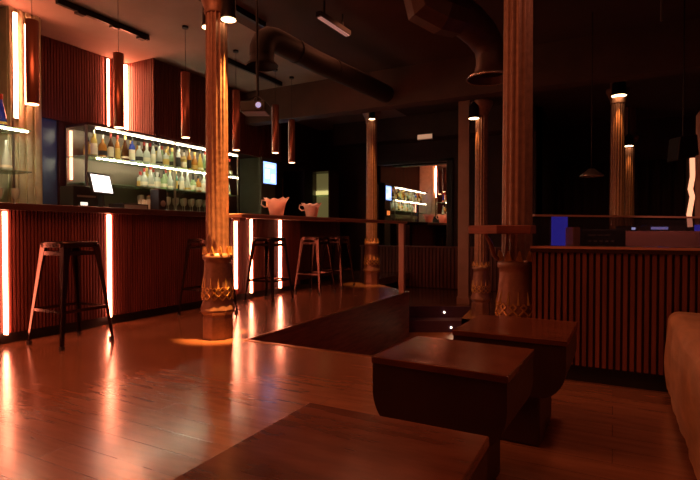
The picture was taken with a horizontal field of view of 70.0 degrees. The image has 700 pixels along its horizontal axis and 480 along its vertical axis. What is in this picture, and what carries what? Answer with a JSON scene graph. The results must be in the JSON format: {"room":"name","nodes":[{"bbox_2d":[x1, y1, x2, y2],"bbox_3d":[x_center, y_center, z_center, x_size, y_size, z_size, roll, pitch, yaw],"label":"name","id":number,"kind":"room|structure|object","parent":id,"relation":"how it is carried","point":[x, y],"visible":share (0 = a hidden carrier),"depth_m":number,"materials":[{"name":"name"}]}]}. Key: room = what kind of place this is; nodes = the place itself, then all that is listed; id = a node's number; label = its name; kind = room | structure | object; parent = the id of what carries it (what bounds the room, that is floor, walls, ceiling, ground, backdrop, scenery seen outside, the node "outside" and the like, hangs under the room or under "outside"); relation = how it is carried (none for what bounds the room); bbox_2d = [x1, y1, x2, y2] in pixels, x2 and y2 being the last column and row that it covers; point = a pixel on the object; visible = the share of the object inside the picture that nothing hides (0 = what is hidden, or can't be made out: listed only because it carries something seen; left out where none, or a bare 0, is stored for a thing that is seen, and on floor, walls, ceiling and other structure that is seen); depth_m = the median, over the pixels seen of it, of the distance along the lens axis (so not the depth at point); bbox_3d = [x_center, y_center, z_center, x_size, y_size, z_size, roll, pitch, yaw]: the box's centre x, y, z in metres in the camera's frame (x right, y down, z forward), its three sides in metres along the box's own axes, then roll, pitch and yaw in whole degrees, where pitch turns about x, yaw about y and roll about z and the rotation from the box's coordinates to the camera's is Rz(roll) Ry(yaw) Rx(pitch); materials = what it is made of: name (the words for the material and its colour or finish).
{"room":"entertainment venue","nodes":[
{"label":"entertainment venue","id":0,"kind":"room"},
{"bbox_2d":[41,35,320,212],"bbox_3d":[-3.903,-0.771,6.179,0.712,3.300,12.500,1,1,28],"label":"wall","id":1,"kind":"structure","parent":0,"point":[73,79],"depth_m":6.36,"materials":[{"name":"red wood"}]},
{"bbox_2d":[11,11,18,119],"bbox_3d":[-3.459,-1.803,5.168,0.028,1.100,0.049,1,1,28],"label":"wall light","id":2,"kind":"object","parent":1,"relation":"attached to","point":[13,14],"visible":1,"depth_m":5.16,"materials":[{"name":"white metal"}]},
{"bbox_2d":[0,6,42,203],"bbox_3d":[-3.641,-0.818,5.423,0.480,3.180,0.350,1,1,28],"label":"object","id":3,"kind":"structure","parent":1,"relation":"attached to","point":[28,146],"depth_m":5.25,"materials":[{"name":"brown wood"}]},
{"bbox_2d":[23,23,26,105],"bbox_3d":[-3.413,-1.845,5.255,0.028,0.860,0.017,1,1,28],"label":"wall light","id":4,"kind":"object","parent":1,"relation":"attached to","point":[25,104],"visible":0.61,"depth_m":5.25,"materials":[{"name":"white plastic"}]},
{"bbox_2d":[42,118,56,204],"bbox_3d":[-3.701,-0.797,5.930,0.020,1.320,0.450,1,1,28],"label":"window","id":5,"kind":"structure","parent":1,"relation":"in","point":[49,127],"depth_m":6.04,"materials":[{"name":"blue glass"}]},
{"bbox_2d":[106,58,109,125],"bbox_3d":[-3.216,-1.935,6.643,0.028,0.950,0.031,1,1,28],"label":"wall light","id":6,"kind":"object","parent":1,"relation":"attached to","point":[107,59],"visible":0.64,"depth_m":6.63,"materials":[{"name":"white plastic"}]},
{"bbox_2d":[127,58,280,161],"bbox_3d":[-2.182,-1.946,8.095,0.545,1.020,2.925,1,1,28],"label":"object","id":7,"kind":"structure","parent":1,"relation":"attached to","point":[154,86],"depth_m":7.02,"materials":[{"name":"red wood"}]},
{"bbox_2d":[123,64,127,129],"bbox_3d":[-3.083,-1.929,6.873,0.028,0.970,0.070,1,1,28],"label":"wall light","id":8,"kind":"object","parent":7,"relation":"attached to","point":[125,65],"visible":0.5,"depth_m":6.86,"materials":[{"name":"white plastic"}]},
{"bbox_2d":[0,270,696,479],"bbox_3d":[1.135,0.845,4.732,9.600,0.120,14.600,1,1,28],"label":"floor","id":9,"kind":"structure","parent":0,"point":[157,400],"depth_m":2.54,"materials":[{"name":"brown wood"}]},
{"bbox_2d":[0,121,27,202],"bbox_3d":[-3.546,-0.213,4.620,0.350,2.000,1.060,1,1,28],"label":"shelving","id":10,"kind":"object","parent":9,"relation":"on","point":[13,129],"visible":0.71,"depth_m":5.13,"materials":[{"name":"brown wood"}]},
{"bbox_2d":[0,94,7,128],"bbox_3d":[-3.397,-1.254,4.870,0.104,0.332,0.104,1,1,28],"label":"bottle","id":11,"kind":"object","parent":10,"relation":"on","point":[3,119],"visible":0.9,"depth_m":4.85,"materials":[{"name":"blue glass"}]},
{"bbox_2d":[0,140,12,171],"bbox_3d":[-3.379,-0.830,4.916,0.104,0.302,0.104,1,1,28],"label":"bottle","id":12,"kind":"object","parent":10,"relation":"on","point":[6,162],"visible":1,"depth_m":4.89,"materials":[{"name":"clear glass"}]},
{"bbox_2d":[11,188,19,202],"bbox_3d":[-3.297,-0.414,4.926,0.076,0.190,0.076,1,1,28],"label":"wine glass","id":13,"kind":"object","parent":10,"relation":"on","point":[15,192],"visible":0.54,"depth_m":4.90,"materials":[{"name":"white"}]},
{"bbox_2d":[26,241,113,350],"bbox_3d":[-2.184,0.405,3.911,0.434,0.790,0.434,1,1,28],"label":"bar stool","id":14,"kind":"object","parent":9,"relation":"on","point":[67,249],"visible":1,"depth_m":3.83,"materials":[{"name":"metal"}]},
{"bbox_2d":[60,185,97,206],"bbox_3d":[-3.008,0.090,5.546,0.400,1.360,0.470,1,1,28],"label":"receipt printer","id":15,"kind":"object","parent":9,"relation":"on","point":[73,195],"visible":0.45,"depth_m":5.44,"materials":[{"name":"black plastic"}]},
{"bbox_2d":[65,122,239,212],"bbox_3d":[-2.655,-0.340,7.223,0.450,2.160,2.724,1,1,28],"label":"shelving","id":16,"kind":"object","parent":9,"relation":"on","point":[123,176],"visible":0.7,"depth_m":6.74,"materials":[{"name":"grey metal"}]},
{"bbox_2d":[90,130,97,156],"bbox_3d":[-3.147,-1.187,6.145,0.077,0.332,0.077,1,1,28],"label":"bottle","id":17,"kind":"object","parent":16,"relation":"on","point":[93,145],"visible":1,"depth_m":6.12,"materials":[{"name":"yellow glass"}]},
{"bbox_2d":[98,135,106,158],"bbox_3d":[-3.086,-1.167,6.238,0.100,0.288,0.100,1,1,28],"label":"bottle","id":18,"kind":"object","parent":16,"relation":"on","point":[102,149],"visible":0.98,"depth_m":6.21,"materials":[{"name":"orange glass"}]},
{"bbox_2d":[108,134,113,159],"bbox_3d":[-3.033,-1.185,6.340,0.063,0.321,0.063,1,1,28],"label":"bottle","id":19,"kind":"object","parent":16,"relation":"on","point":[110,144],"visible":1,"depth_m":6.32,"materials":[{"name":"brown glass"}]},
{"bbox_2d":[115,135,119,160],"bbox_3d":[-2.995,-1.187,6.440,0.063,0.321,0.063,1,1,28],"label":"bottle","id":20,"kind":"object","parent":16,"relation":"on","point":[117,145],"visible":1,"depth_m":6.42,"materials":[{"name":"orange glass"}]},
{"bbox_2d":[121,136,128,161],"bbox_3d":[-2.939,-1.194,6.533,0.104,0.332,0.104,1,1,28],"label":"bottle","id":21,"kind":"object","parent":16,"relation":"on","point":[125,154],"visible":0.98,"depth_m":6.51,"materials":[{"name":"brown glass"}]},
{"bbox_2d":[129,137,134,162],"bbox_3d":[-2.893,-1.196,6.636,0.077,0.332,0.077,1,1,28],"label":"bottle","id":22,"kind":"object","parent":16,"relation":"on","point":[131,147],"visible":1,"depth_m":6.61,"materials":[{"name":"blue glass"}]},
{"bbox_2d":[135,142,142,163],"bbox_3d":[-2.839,-1.176,6.735,0.100,0.288,0.100,1,1,28],"label":"bottle","id":23,"kind":"object","parent":16,"relation":"on","point":[139,154],"visible":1,"depth_m":6.71,"materials":[{"name":"clear glass"}]},
{"bbox_2d":[140,168,147,187],"bbox_3d":[-2.802,-0.844,6.809,0.100,0.262,0.100,1,1,28],"label":"bottle","id":24,"kind":"object","parent":16,"relation":"on","point":[144,180],"visible":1,"depth_m":6.78,"materials":[{"name":"clear glass"}]},
{"bbox_2d":[143,143,150,164],"bbox_3d":[-2.774,-1.177,6.827,0.100,0.288,0.100,1,1,28],"label":"bottle","id":25,"kind":"object","parent":16,"relation":"on","point":[146,155],"visible":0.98,"depth_m":6.79,"materials":[{"name":"clear glass"}]},
{"bbox_2d":[148,166,154,188],"bbox_3d":[-2.753,-0.866,6.903,0.104,0.302,0.104,1,1,28],"label":"bottle","id":26,"kind":"object","parent":16,"relation":"on","point":[150,176],"visible":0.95,"depth_m":6.88,"materials":[{"name":"clear glass"}]},
{"bbox_2d":[151,142,155,165],"bbox_3d":[-2.725,-1.196,6.924,0.063,0.321,0.063,1,1,28],"label":"bottle","id":27,"kind":"object","parent":16,"relation":"on","point":[153,153],"visible":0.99,"depth_m":6.90,"materials":[{"name":"clear glass"}]},
{"bbox_2d":[154,172,160,188],"bbox_3d":[-2.699,-0.833,7.004,0.094,0.232,0.094,1,1,28],"label":"bottle","id":28,"kind":"object","parent":16,"relation":"on","point":[157,181],"visible":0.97,"depth_m":6.97,"materials":[{"name":"clear glass"}]},
{"bbox_2d":[156,142,162,166],"bbox_3d":[-2.683,-1.203,7.028,0.104,0.332,0.104,1,1,28],"label":"bottle","id":29,"kind":"object","parent":16,"relation":"on","point":[159,162],"visible":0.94,"depth_m":7.00,"materials":[{"name":"clear glass"}]},
{"bbox_2d":[161,171,167,189],"bbox_3d":[-2.643,-0.849,7.101,0.100,0.262,0.100,1,1,28],"label":"bottle","id":30,"kind":"object","parent":16,"relation":"on","point":[164,184],"visible":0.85,"depth_m":7.07,"materials":[{"name":"green glass"}]},
{"bbox_2d":[162,149,168,167],"bbox_3d":[-2.625,-1.166,7.126,0.094,0.255,0.094,1,1,28],"label":"bottle","id":31,"kind":"object","parent":16,"relation":"on","point":[165,158],"visible":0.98,"depth_m":7.09,"materials":[{"name":"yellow glass"}]},
{"bbox_2d":[167,169,173,189],"bbox_3d":[-2.590,-0.871,7.191,0.104,0.302,0.104,1,1,28],"label":"bottle","id":32,"kind":"object","parent":16,"relation":"on","point":[170,181],"visible":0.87,"depth_m":7.16,"materials":[{"name":"clear glass"}]},
{"bbox_2d":[169,148,173,167],"bbox_3d":[-2.570,-1.185,7.224,0.100,0.288,0.100,1,1,28],"label":"bottle","id":33,"kind":"object","parent":16,"relation":"on","point":[171,164],"visible":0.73,"depth_m":7.18,"materials":[{"name":"green glass"}]},
{"bbox_2d":[176,146,180,168],"bbox_3d":[-2.518,-1.208,7.320,0.077,0.332,0.077,1,1,28],"label":"bottle","id":34,"kind":"object","parent":16,"relation":"on","point":[178,156],"visible":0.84,"depth_m":7.29,"materials":[{"name":"clear glass"}]},
{"bbox_2d":[179,171,184,190],"bbox_3d":[-2.486,-0.875,7.392,0.077,0.302,0.077,1,1,28],"label":"bottle","id":35,"kind":"object","parent":16,"relation":"on","point":[181,179],"visible":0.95,"depth_m":7.37,"materials":[{"name":"clear glass"}]},
{"bbox_2d":[181,152,186,169],"bbox_3d":[-2.466,-1.172,7.417,0.094,0.255,0.094,1,1,28],"label":"bottle","id":36,"kind":"object","parent":16,"relation":"on","point":[183,159],"visible":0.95,"depth_m":7.39,"materials":[{"name":"yellow glass"}]},
{"bbox_2d":[184,171,190,191],"bbox_3d":[-2.435,-0.876,7.489,0.104,0.302,0.104,1,1,28],"label":"bottle","id":37,"kind":"object","parent":16,"relation":"on","point":[187,182],"visible":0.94,"depth_m":7.46,"materials":[{"name":"clear glass"}]},
{"bbox_2d":[187,149,190,170],"bbox_3d":[-2.417,-1.206,7.515,0.063,0.321,0.063,1,1,28],"label":"bottle","id":38,"kind":"object","parent":16,"relation":"on","point":[189,155],"visible":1,"depth_m":7.49,"materials":[{"name":"orange glass"}]},
{"bbox_2d":[190,177,195,191],"bbox_3d":[-2.378,-0.843,7.583,0.094,0.232,0.094,1,1,28],"label":"bottle","id":39,"kind":"object","parent":16,"relation":"on","point":[193,183],"visible":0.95,"depth_m":7.55,"materials":[{"name":"green glass"}]},
{"bbox_2d":[191,152,197,171],"bbox_3d":[-2.370,-1.192,7.619,0.100,0.288,0.100,1,1,28],"label":"bottle","id":40,"kind":"object","parent":16,"relation":"on","point":[194,164],"visible":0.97,"depth_m":7.59,"materials":[{"name":"orange glass"}]},
{"bbox_2d":[196,175,201,192],"bbox_3d":[-2.334,-0.860,7.689,0.100,0.262,0.100,1,1,28],"label":"bottle","id":41,"kind":"object","parent":16,"relation":"on","point":[198,184],"visible":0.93,"depth_m":7.66,"materials":[{"name":"orange glass"}]},
{"bbox_2d":[197,150,203,171],"bbox_3d":[-2.311,-1.215,7.709,0.104,0.332,0.104,1,1,28],"label":"bottle","id":42,"kind":"object","parent":16,"relation":"on","point":[200,163],"visible":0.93,"depth_m":7.68,"materials":[{"name":"yellow glass"}]},
{"bbox_2d":[201,174,205,192],"bbox_3d":[-2.276,-0.881,7.783,0.077,0.302,0.077,1,1,28],"label":"bottle","id":43,"kind":"object","parent":16,"relation":"on","point":[203,182],"visible":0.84,"depth_m":7.75,"materials":[{"name":"clear glass"}]},
{"bbox_2d":[0,202,339,344],"bbox_3d":[-2.356,0.239,4.932,0.670,1.085,9.510,1,1,28],"label":"bar counter","id":44,"kind":"object","parent":9,"relation":"on","point":[143,251],"depth_m":4.76,"materials":[{"name":"red wood"}]},
{"bbox_2d":[87,172,113,206],"bbox_3d":[-2.528,-0.492,5.095,0.140,0.371,0.310,0,1,13],"label":"monitor","id":45,"kind":"object","parent":44,"relation":"on","point":[100,184],"visible":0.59,"depth_m":5.08,"materials":[{"name":"black plastic"}]},
{"bbox_2d":[109,203,147,208],"bbox_3d":[-2.346,-0.346,5.307,0.226,0.070,0.320,1,1,28],"label":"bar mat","id":46,"kind":"object","parent":44,"relation":"on","point":[114,205],"visible":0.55,"depth_m":5.20,"materials":[{"name":"black plastic"}]},
{"bbox_2d":[150,189,166,209],"bbox_3d":[-2.078,-0.433,5.429,0.146,0.240,0.110,1,1,28],"label":"speaker","id":47,"kind":"object","parent":44,"relation":"on","point":[158,197],"visible":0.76,"depth_m":5.39},
{"bbox_2d":[0,202,331,221],"bbox_3d":[-2.358,-0.276,4.918,0.670,0.055,9.500,1,1,28],"label":"countertop","id":48,"kind":"structure","parent":44,"relation":"on","point":[3,205],"depth_m":4.41,"materials":[{"name":"brown wood"}]},
{"bbox_2d":[261,197,288,214],"bbox_3d":[-1.059,-0.482,7.226,0.365,0.273,0.365,-1,1,-35],"label":"ice bucket","id":49,"kind":"object","parent":44,"relation":"on","point":[275,206],"visible":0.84,"depth_m":7.13,"materials":[{"name":"beige plastic"}]},
{"bbox_2d":[299,203,320,216],"bbox_3d":[-0.627,-0.486,8.174,0.331,0.248,0.331,-1,1,-35],"label":"ice bucket","id":50,"kind":"object","parent":44,"relation":"on","point":[311,210],"visible":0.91,"depth_m":8.08,"materials":[{"name":"beige plastic"}]},
{"bbox_2d":[177,238,237,315],"bbox_3d":[-1.488,0.381,5.239,0.434,0.790,0.434,1,1,28],"label":"bar stool","id":51,"kind":"object","parent":9,"relation":"on","point":[202,240],"visible":0.44,"depth_m":5.15,"materials":[{"name":"metal"}]},
{"bbox_2d":[200,0,234,339],"bbox_3d":[-1.084,-0.793,4.077,0.300,3.180,0.300,1,1,28],"label":"column","id":52,"kind":"structure","parent":9,"relation":"on","point":[217,308],"depth_m":4.00,"materials":[{"name":"gold metal"}]},
{"bbox_2d":[220,0,236,22],"bbox_3d":[-0.964,-2.065,3.964,0.125,0.634,0.125,1,1,28],"label":"spotlight","id":53,"kind":"object","parent":52,"relation":"attached to","point":[228,7],"visible":1,"depth_m":3.92,"materials":[{"name":"black metal"}]},
{"bbox_2d":[240,157,274,214],"bbox_3d":[-1.673,-0.378,9.037,0.490,2.170,0.416,1,1,28],"label":"tall cabinet","id":54,"kind":"object","parent":9,"relation":"on","point":[252,190],"visible":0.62,"depth_m":8.84,"materials":[{"name":"black metal"}]},
{"bbox_2d":[262,160,276,185],"bbox_3d":[-1.437,-1.190,8.906,0.035,0.420,0.400,1,1,28],"label":"wall screen","id":55,"kind":"object","parent":54,"relation":"attached to","point":[268,168],"visible":1,"depth_m":8.88,"materials":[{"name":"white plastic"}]},
{"bbox_2d":[244,237,293,304],"bbox_3d":[-0.997,0.364,6.167,0.434,0.790,0.434,1,1,28],"label":"bar stool","id":56,"kind":"object","parent":9,"relation":"on","point":[268,244],"visible":1,"depth_m":6.08,"materials":[{"name":"metal"}]},
{"bbox_2d":[282,170,312,215],"bbox_3d":[-1.045,-0.334,9.928,0.530,2.050,0.315,1,1,28],"label":"tall cabinet","id":57,"kind":"object","parent":9,"relation":"on","point":[297,185],"visible":0.41,"depth_m":9.77,"materials":[{"name":"black metal"}]},
{"bbox_2d":[294,237,335,294],"bbox_3d":[-0.497,0.347,7.113,0.434,0.790,0.434,1,1,28],"label":"bar stool","id":58,"kind":"object","parent":9,"relation":"on","point":[314,241],"visible":1,"depth_m":7.03,"materials":[{"name":"metal"}]},
{"bbox_2d":[229,213,406,291],"bbox_3d":[-0.079,0.264,5.612,0.140,1.010,3.600,1,1,28],"label":"handrail","id":59,"kind":"object","parent":9,"relation":"on","point":[236,217],"visible":1,"depth_m":5.79,"materials":[{"name":"brown wood"}]},
{"bbox_2d":[312,169,338,217],"bbox_3d":[-0.568,-0.378,10.475,0.560,2.120,0.400,1,1,28],"label":"display cabinet","id":60,"kind":"object","parent":9,"relation":"on","point":[325,182],"visible":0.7,"depth_m":10.57,"materials":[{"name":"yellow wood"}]},
{"bbox_2d":[244,291,408,356],"bbox_3d":[0.722,0.779,5.186,1.656,0.016,3.602,1,1,28],"label":"trim","id":61,"kind":"structure","parent":9,"relation":"on","point":[247,339],"depth_m":4.21,"materials":[{"name":"brown wood"}]},
{"bbox_2d":[174,403,488,479],"bbox_3d":[-0.008,0.628,0.938,0.435,0.450,0.435,1,1,28],"label":"table","id":62,"kind":"object","parent":9,"relation":"on","point":[314,441],"visible":1,"depth_m":0.95,"materials":[{"name":"brown wood"}]},
{"bbox_2d":[321,236,354,287],"bbox_3d":[-0.211,0.334,7.867,0.434,0.790,0.434,1,1,28],"label":"bar stool","id":63,"kind":"object","parent":9,"relation":"on","point":[333,241],"visible":0.83,"depth_m":7.78,"materials":[{"name":"metal"}]},
{"bbox_2d":[363,111,380,284],"bbox_3d":[0.355,-0.867,8.191,0.300,3.180,0.300,1,1,28],"label":"column","id":64,"kind":"structure","parent":9,"relation":"on","point":[371,269],"depth_m":8.12,"materials":[{"name":"brown metal"}]},
{"bbox_2d":[371,336,533,479],"bbox_3d":[0.364,0.614,1.731,0.450,0.450,0.390,1,1,31],"label":"table","id":65,"kind":"object","parent":9,"relation":"on","point":[464,386],"visible":0.79,"depth_m":1.59,"materials":[{"name":"brown wood"}]},
{"bbox_2d":[495,0,532,317],"bbox_3d":[1.065,-0.777,3.179,0.300,3.180,0.300,1,1,28],"label":"column","id":66,"kind":"structure","parent":9,"relation":"on","point":[514,294],"depth_m":3.11,"materials":[{"name":"brown metal"}]},
{"bbox_2d":[468,225,535,260],"bbox_3d":[0.925,0.023,3.068,0.279,0.224,0.396,-1,1,-39],"label":"ledge","id":67,"kind":"object","parent":66,"relation":"attached to","point":[473,229],"visible":1,"depth_m":2.95,"materials":[{"name":"brown wood"}]},
{"bbox_2d":[452,314,577,446],"bbox_3d":[0.743,0.605,2.220,0.450,0.450,0.470,1,1,29],"label":"table","id":68,"kind":"object","parent":9,"relation":"on","point":[553,342],"visible":0.62,"depth_m":2.03,"materials":[{"name":"brown wood"}]},
{"bbox_2d":[530,245,699,392],"bbox_3d":[2.722,0.439,2.225,3.620,0.782,0.236,1,1,28],"label":"partition wall","id":69,"kind":"structure","parent":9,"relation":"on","point":[622,299],"depth_m":2.78,"materials":[{"name":"red wood"}]},
{"bbox_2d":[533,214,699,246],"bbox_3d":[2.014,0.317,3.542,1.750,0.978,0.022,0,1,-20],"label":"guard","id":70,"kind":"object","parent":9,"relation":"on","point":[559,230],"visible":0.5,"depth_m":3.48,"materials":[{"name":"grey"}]},
{"bbox_2d":[606,81,630,215],"bbox_3d":[3.695,-0.844,6.912,0.300,3.180,0.300,1,1,28],"label":"column","id":71,"kind":"structure","parent":9,"relation":"on","point":[617,126],"depth_m":6.84,"materials":[{"name":"brown metal"}]},
{"bbox_2d":[611,81,626,96],"bbox_3d":[3.634,-2.190,6.750,0.194,0.484,0.194,1,1,28],"label":"spotlight","id":72,"kind":"object","parent":71,"relation":"attached to","point":[618,88],"visible":0.67,"depth_m":6.68,"materials":[{"name":"black metal"}]},
{"bbox_2d":[625,107,638,215],"bbox_3d":[5.259,-0.889,9.422,0.300,3.180,0.300,1,1,28],"label":"column","id":73,"kind":"structure","parent":9,"relation":"on","point":[629,151],"depth_m":9.35,"materials":[{"name":"brown metal"}]},
{"bbox_2d":[625,106,633,146],"bbox_3d":[5.171,-2.110,9.276,0.173,0.734,0.173,1,1,28],"label":"spotlight","id":74,"kind":"object","parent":73,"relation":"attached to","point":[628,138],"visible":0.88,"depth_m":9.24,"materials":[{"name":"black metal"}]},
{"bbox_2d":[664,312,699,479],"bbox_3d":[1.043,0.628,0.701,0.741,0.460,3.995,1,1,28],"label":"sofa","id":75,"kind":"object","parent":9,"relation":"on","point":[682,346],"visible":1,"depth_m":1.95,"materials":[{"name":"brown leather"}]},
{"bbox_2d":[695,111,699,216],"bbox_3d":[3.452,-0.243,4.902,0.124,2.050,0.124,1,1,28],"label":"column","id":76,"kind":"structure","parent":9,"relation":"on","point":[697,158],"depth_m":4.88,"materials":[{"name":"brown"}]},
{"bbox_2d":[0,0,699,130],"bbox_3d":[1.115,-2.446,4.740,9.700,0.100,14.700,1,1,28],"label":"ceiling","id":77,"kind":"structure","parent":0,"point":[382,37],"depth_m":5.94,"materials":[{"name":"paint"}]},
{"bbox_2d":[25,0,39,105],"bbox_3d":[-2.647,-1.758,4.162,0.098,1.254,0.098,1,1,28],"label":"pendant lamp","id":78,"kind":"object","parent":77,"relation":"hanging from","point":[31,25],"visible":1,"depth_m":4.13,"materials":[{"name":"orange metal"}]},
{"bbox_2d":[55,0,149,40],"bbox_3d":[-2.641,-2.368,5.426,0.060,0.080,1.100,1,1,28],"label":"track","id":79,"kind":"object","parent":77,"relation":"attached to","point":[81,11],"visible":1,"depth_m":5.37,"materials":[{"name":"black metal"}]},
{"bbox_2d":[113,42,123,128],"bbox_3d":[-2.264,-1.749,4.888,0.098,1.299,0.098,1,1,28],"label":"pendant lamp","id":80,"kind":"object","parent":77,"relation":"hanging from","point":[118,57],"visible":1,"depth_m":4.85,"materials":[{"name":"orange metal"}]},
{"bbox_2d":[181,25,189,137],"bbox_3d":[-1.860,-1.785,5.652,0.098,1.254,0.098,1,1,28],"label":"pendant lamp","id":81,"kind":"object","parent":77,"relation":"hanging from","point":[185,76],"visible":1,"depth_m":5.62,"materials":[{"name":"orange metal"}]},
{"bbox_2d":[232,49,239,150],"bbox_3d":[-1.460,-1.788,6.408,0.098,1.274,0.098,1,1,28],"label":"pendant lamp","id":82,"kind":"object","parent":77,"relation":"hanging from","point":[235,93],"visible":1,"depth_m":6.37,"materials":[{"name":"orange metal"}]},
{"bbox_2d":[236,5,265,27],"bbox_3d":[-1.391,-2.365,4.709,0.040,0.060,1.900,1,1,28],"label":"track","id":83,"kind":"object","parent":77,"relation":"attached to","point":[239,10],"visible":0.6,"depth_m":5.29,"materials":[{"name":"black metal"}]},
{"bbox_2d":[240,0,269,115],"bbox_3d":[-0.897,-1.795,4.715,0.240,1.200,0.251,0,1,3],"label":"projector","id":84,"kind":"object","parent":77,"relation":"hanging from","point":[248,108],"visible":1,"depth_m":4.71,"materials":[{"name":"black plastic"}]},
{"bbox_2d":[228,58,281,85],"bbox_3d":[-1.394,-2.409,7.142,0.040,0.060,1.400,1,1,28],"label":"track","id":85,"kind":"object","parent":77,"relation":"attached to","point":[230,61],"visible":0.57,"depth_m":7.14,"materials":[{"name":"black metal"}]},
{"bbox_2d":[272,69,278,153],"bbox_3d":[-1.070,-1.842,7.151,0.102,1.194,0.098,1,1,28],"label":"pendant lamp","id":86,"kind":"object","parent":77,"relation":"hanging from","point":[275,108],"visible":0.87,"depth_m":7.11,"materials":[{"name":"orange metal"}]},
{"bbox_2d":[288,76,294,162],"bbox_3d":[-0.878,-1.803,7.514,0.102,1.284,0.098,1,1,28],"label":"pendant lamp","id":87,"kind":"object","parent":77,"relation":"hanging from","point":[291,122],"visible":1,"depth_m":7.48,"materials":[{"name":"orange metal"}]},
{"bbox_2d":[246,26,393,102],"bbox_3d":[-0.232,-1.952,5.938,0.319,0.431,2.671,1,1,33],"label":"air duct","id":88,"kind":"object","parent":77,"relation":"hanging from","point":[272,40],"visible":0.97,"depth_m":5.45,"materials":[{"name":"black metal"}]},
{"bbox_2d":[316,1,350,36],"bbox_3d":[-0.164,-2.303,5.181,0.060,0.202,0.580,1,1,31],"label":"batten","id":89,"kind":"object","parent":77,"relation":"hanging from","point":[321,15],"visible":1,"depth_m":5.12,"materials":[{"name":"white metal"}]},
{"bbox_2d":[404,0,502,85],"bbox_3d":[0.986,-1.974,4.521,1.310,0.896,0.450,-1,1,-35],"label":"air duct","id":90,"kind":"object","parent":77,"relation":"hanging from","point":[467,20],"visible":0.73,"depth_m":4.43,"materials":[{"name":"silver metal"}]},
{"bbox_2d":[476,73,502,77],"bbox_3d":[1.339,-1.596,4.773,0.300,0.001,0.300,1,1,28],"label":"grille","id":91,"kind":"object","parent":90,"relation":"attached to","point":[487,75],"depth_m":4.86,"materials":[{"name":"black metal"}]},
{"bbox_2d":[245,18,699,126],"bbox_3d":[2.314,-2.164,6.340,9.070,0.520,0.240,1,1,28],"label":"beam","id":92,"kind":"structure","parent":77,"relation":"attached to","point":[653,51],"depth_m":6.22,"materials":[{"name":"paint"}]},
{"bbox_2d":[579,12,603,177],"bbox_3d":[2.563,-1.540,5.292,0.240,1.730,0.240,1,1,28],"label":"dome lamp","id":93,"kind":"object","parent":77,"relation":"hanging from","point":[592,172],"visible":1,"depth_m":5.28,"materials":[{"name":"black metal"}]},
{"bbox_2d":[667,0,698,161],"bbox_3d":[3.112,-1.565,4.662,0.198,1.658,0.160,0,1,-1],"label":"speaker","id":94,"kind":"object","parent":77,"relation":"hanging from","point":[682,147],"visible":1,"depth_m":4.61},
{"bbox_2d":[372,332,452,355],"bbox_3d":[0.595,1.456,6.341,2.950,0.120,5.480,1,1,28],"label":"floor","id":95,"kind":"structure","parent":0,"point":[444,335],"depth_m":7.23,"materials":[{"name":"brown wood"}]},
{"bbox_2d":[251,287,408,354],"bbox_3d":[0.143,1.079,6.196,0.893,0.639,4.756,0,1,14],"label":"ramp","id":96,"kind":"structure","parent":95,"relation":"on","point":[369,329],"depth_m":5.72,"materials":[{"name":"brown wood"}]},
{"bbox_2d":[409,306,471,331],"bbox_3d":[1.385,1.201,7.598,1.180,0.345,0.326,0,1,0],"label":"carpeted steps","id":97,"kind":"structure","parent":95,"relation":"on","point":[421,318],"depth_m":7.72,"materials":[{"name":"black carpet"}]},
{"bbox_2d":[405,287,496,322],"bbox_3d":[1.778,1.079,8.413,2.800,0.120,3.300,1,1,28],"label":"floor","id":98,"kind":"structure","parent":0,"point":[417,296],"depth_m":8.67,"materials":[{"name":"brown wood"}]},
{"bbox_2d":[457,100,469,304],"bbox_3d":[1.823,-0.709,7.995,0.200,3.470,0.200,0,1,18],"label":"square pillar","id":99,"kind":"structure","parent":98,"relation":"on","point":[463,298],"depth_m":7.92,"materials":[{"name":"brown wood"}]},
{"bbox_2d":[470,98,492,315],"bbox_3d":[1.831,-0.695,6.961,0.300,3.480,0.300,1,1,28],"label":"column","id":100,"kind":"structure","parent":98,"relation":"on","point":[480,297],"depth_m":6.89,"materials":[{"name":"brown metal"}]},
{"bbox_2d":[468,100,479,119],"bbox_3d":[1.704,-2.052,6.868,0.151,0.764,0.151,1,1,28],"label":"spotlight","id":101,"kind":"object","parent":100,"relation":"attached to","point":[473,108],"visible":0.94,"depth_m":6.82,"materials":[{"name":"black metal"}]},
{"bbox_2d":[321,107,696,288],"bbox_3d":[4.080,-0.655,10.276,9.600,3.680,2.200,1,1,28],"label":"wall","id":102,"kind":"structure","parent":0,"point":[553,147],"depth_m":10.45,"materials":[{"name":"paint"}]},
{"bbox_2d":[377,158,452,245],"bbox_3d":[1.288,-0.768,10.471,1.760,1.780,0.040,1,1,28],"label":"wall mirror","id":103,"kind":"object","parent":102,"relation":"attached to","point":[419,193],"visible":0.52,"depth_m":10.42,"materials":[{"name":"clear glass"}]},
{"bbox_2d":[417,133,432,140],"bbox_3d":[1.477,-2.027,9.820,0.320,0.120,0.054,1,1,28],"label":"exit sign","id":104,"kind":"object","parent":102,"relation":"attached to","point":[428,136],"visible":1,"depth_m":9.79,"materials":[{"name":"grey plastic"}]},
{"bbox_2d":[360,245,501,291],"bbox_3d":[1.844,0.557,10.156,3.620,0.860,0.140,1,1,28],"label":"wall paneling","id":105,"kind":"structure","parent":102,"relation":"attached to","point":[436,267],"depth_m":10.21,"materials":[{"name":"brown wood"}]},
{"bbox_2d":[333,102,536,148],"bbox_3d":[1.560,-2.262,10.080,4.100,0.460,0.450,1,1,28],"label":"trim","id":106,"kind":"structure","parent":102,"relation":"attached to","point":[443,125],"depth_m":10.01,"materials":[{"name":"paint"}]},
{"bbox_2d":[685,156,694,215],"bbox_3d":[6.761,-0.948,9.908,0.180,1.420,0.115,1,1,28],"label":"wall light","id":107,"kind":"object","parent":102,"relation":"attached to","point":[690,162],"visible":0.71,"depth_m":9.90,"materials":[{"name":"white"}]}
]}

